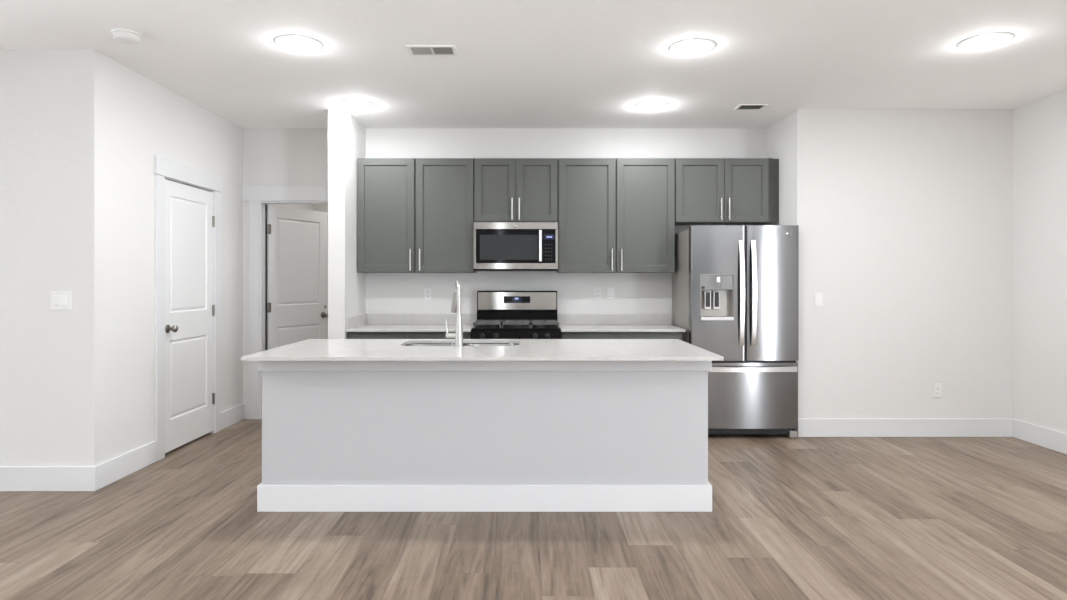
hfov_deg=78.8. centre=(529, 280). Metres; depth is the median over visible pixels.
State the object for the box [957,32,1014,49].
recessed light
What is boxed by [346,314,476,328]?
backsplash
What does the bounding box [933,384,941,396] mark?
wall outlet
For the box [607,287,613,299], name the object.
light switch
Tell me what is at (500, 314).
gas range
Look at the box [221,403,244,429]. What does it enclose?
baseboard
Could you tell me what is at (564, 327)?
countertop
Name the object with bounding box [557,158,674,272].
upper cabinet
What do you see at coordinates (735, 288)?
refrigerator
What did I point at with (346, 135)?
wall
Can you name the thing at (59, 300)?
light switch
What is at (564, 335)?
base cabinet
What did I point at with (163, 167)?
trim
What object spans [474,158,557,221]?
upper cabinet
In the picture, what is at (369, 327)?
countertop
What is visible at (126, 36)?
smoke detector
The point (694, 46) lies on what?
recessed light
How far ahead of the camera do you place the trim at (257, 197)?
6.24 m
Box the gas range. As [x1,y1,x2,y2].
[471,291,560,343]
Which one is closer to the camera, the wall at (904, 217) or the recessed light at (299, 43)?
the recessed light at (299, 43)
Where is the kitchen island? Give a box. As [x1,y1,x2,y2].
[257,344,711,511]
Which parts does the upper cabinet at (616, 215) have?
door, handle, door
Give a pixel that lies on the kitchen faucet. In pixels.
(456, 303)
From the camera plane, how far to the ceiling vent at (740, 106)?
5.47 m
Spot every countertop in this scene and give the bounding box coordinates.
[241,339,723,360]
[346,324,472,331]
[559,324,685,331]
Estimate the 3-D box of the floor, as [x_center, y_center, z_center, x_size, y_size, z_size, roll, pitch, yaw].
[-0.900,1.380,2.500,10.600,0.100,12.000,0,0,0]
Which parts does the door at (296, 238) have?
knob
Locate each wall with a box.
[0,49,74,465]
[75,49,242,465]
[243,128,766,418]
[267,204,327,338]
[328,109,365,338]
[767,109,1012,436]
[1013,90,1066,433]
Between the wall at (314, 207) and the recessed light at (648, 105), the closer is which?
the recessed light at (648, 105)
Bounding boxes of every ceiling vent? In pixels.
[406,45,457,55]
[734,104,767,109]
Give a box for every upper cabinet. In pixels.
[357,158,476,272]
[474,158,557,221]
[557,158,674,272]
[675,158,778,224]
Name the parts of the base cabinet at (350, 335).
drawer, drawer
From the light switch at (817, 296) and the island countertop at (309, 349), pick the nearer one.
the island countertop at (309, 349)
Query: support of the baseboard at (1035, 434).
attached to the wall at (1039, 126)
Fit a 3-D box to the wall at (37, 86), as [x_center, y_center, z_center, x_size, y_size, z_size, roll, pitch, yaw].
[-4.492,-0.070,4.184,3.215,2.800,0.120,0,0,0]
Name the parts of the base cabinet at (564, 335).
drawer, drawer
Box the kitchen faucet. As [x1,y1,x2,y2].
[445,280,463,346]
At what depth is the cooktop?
5.70 m
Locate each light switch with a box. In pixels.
[50,291,71,309]
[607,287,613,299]
[814,293,821,306]
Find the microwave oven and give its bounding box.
[474,222,557,270]
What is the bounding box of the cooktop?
[471,324,559,328]
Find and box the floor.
[0,419,1066,599]
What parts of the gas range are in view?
panel, steel panel, display glass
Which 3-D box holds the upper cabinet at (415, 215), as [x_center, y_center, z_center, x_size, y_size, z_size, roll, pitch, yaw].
[-1.046,-0.600,6.071,1.064,1.044,0.379,0,0,0]
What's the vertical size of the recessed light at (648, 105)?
0.030 m
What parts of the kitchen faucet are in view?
spout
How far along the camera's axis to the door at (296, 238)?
6.69 m
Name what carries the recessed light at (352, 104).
in the ceiling
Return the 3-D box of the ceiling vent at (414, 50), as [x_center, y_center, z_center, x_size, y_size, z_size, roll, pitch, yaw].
[-0.621,-1.466,4.138,0.306,0.008,0.177,0,0,0]
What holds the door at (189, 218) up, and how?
in the wall at (124, 118)
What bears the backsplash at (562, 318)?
attached to the wall at (271, 156)
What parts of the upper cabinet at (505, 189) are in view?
door, handle, door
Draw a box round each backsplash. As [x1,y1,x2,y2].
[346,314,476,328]
[558,314,668,323]
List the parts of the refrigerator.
dispenser panel, door, handle, freezer drawer, handle, door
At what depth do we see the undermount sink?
4.57 m
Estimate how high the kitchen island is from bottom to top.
0.893 m
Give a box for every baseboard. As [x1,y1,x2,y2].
[0,466,95,490]
[96,441,155,489]
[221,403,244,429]
[797,419,1012,436]
[1013,419,1066,453]
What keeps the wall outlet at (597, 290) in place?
attached to the wall at (271, 156)
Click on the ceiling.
(518, 63)
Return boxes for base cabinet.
[347,332,471,343]
[561,332,682,340]
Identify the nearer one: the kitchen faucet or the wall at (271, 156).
the kitchen faucet
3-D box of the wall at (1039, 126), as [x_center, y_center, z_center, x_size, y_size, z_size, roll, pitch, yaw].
[4.190,-0.070,1.528,0.120,2.800,9.656,0,0,0]
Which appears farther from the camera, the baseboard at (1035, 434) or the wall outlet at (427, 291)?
the wall outlet at (427, 291)
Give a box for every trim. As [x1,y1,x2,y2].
[154,155,222,460]
[242,186,327,418]
[265,204,266,349]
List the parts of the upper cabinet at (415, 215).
door, handle, door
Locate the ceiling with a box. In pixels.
[0,0,1066,127]
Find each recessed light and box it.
[274,34,322,51]
[339,100,374,108]
[634,101,668,110]
[669,38,715,54]
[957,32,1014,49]
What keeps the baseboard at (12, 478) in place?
attached to the wall at (37, 86)
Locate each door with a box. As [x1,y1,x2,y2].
[165,179,214,452]
[267,205,327,349]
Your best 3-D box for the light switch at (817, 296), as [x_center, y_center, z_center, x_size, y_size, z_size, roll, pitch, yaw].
[2.462,0.160,5.548,0.070,0.117,0.015,0,0,0]
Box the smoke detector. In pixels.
[111,28,141,43]
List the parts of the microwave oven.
door, handle, control panel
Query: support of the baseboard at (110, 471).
attached to the wall at (124, 118)
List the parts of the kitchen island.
board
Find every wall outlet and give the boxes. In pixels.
[424,288,431,299]
[594,287,600,299]
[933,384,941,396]
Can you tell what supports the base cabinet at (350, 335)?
on the floor
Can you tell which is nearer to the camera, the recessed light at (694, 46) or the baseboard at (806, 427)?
the recessed light at (694, 46)
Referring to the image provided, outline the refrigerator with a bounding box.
[672,225,798,438]
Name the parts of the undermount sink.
bowl, bowl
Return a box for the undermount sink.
[404,343,518,345]
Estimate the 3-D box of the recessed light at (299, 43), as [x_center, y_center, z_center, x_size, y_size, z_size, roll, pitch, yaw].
[-1.430,-1.455,4.020,0.290,0.030,0.290,0,0,0]
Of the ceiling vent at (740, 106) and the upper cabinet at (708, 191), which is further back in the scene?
the upper cabinet at (708, 191)
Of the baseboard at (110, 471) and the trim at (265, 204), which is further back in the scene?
the trim at (265, 204)
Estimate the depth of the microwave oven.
5.85 m
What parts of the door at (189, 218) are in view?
knob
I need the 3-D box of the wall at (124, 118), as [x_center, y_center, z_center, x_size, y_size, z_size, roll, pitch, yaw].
[-2.825,-0.070,5.193,0.120,2.800,2.138,0,0,0]

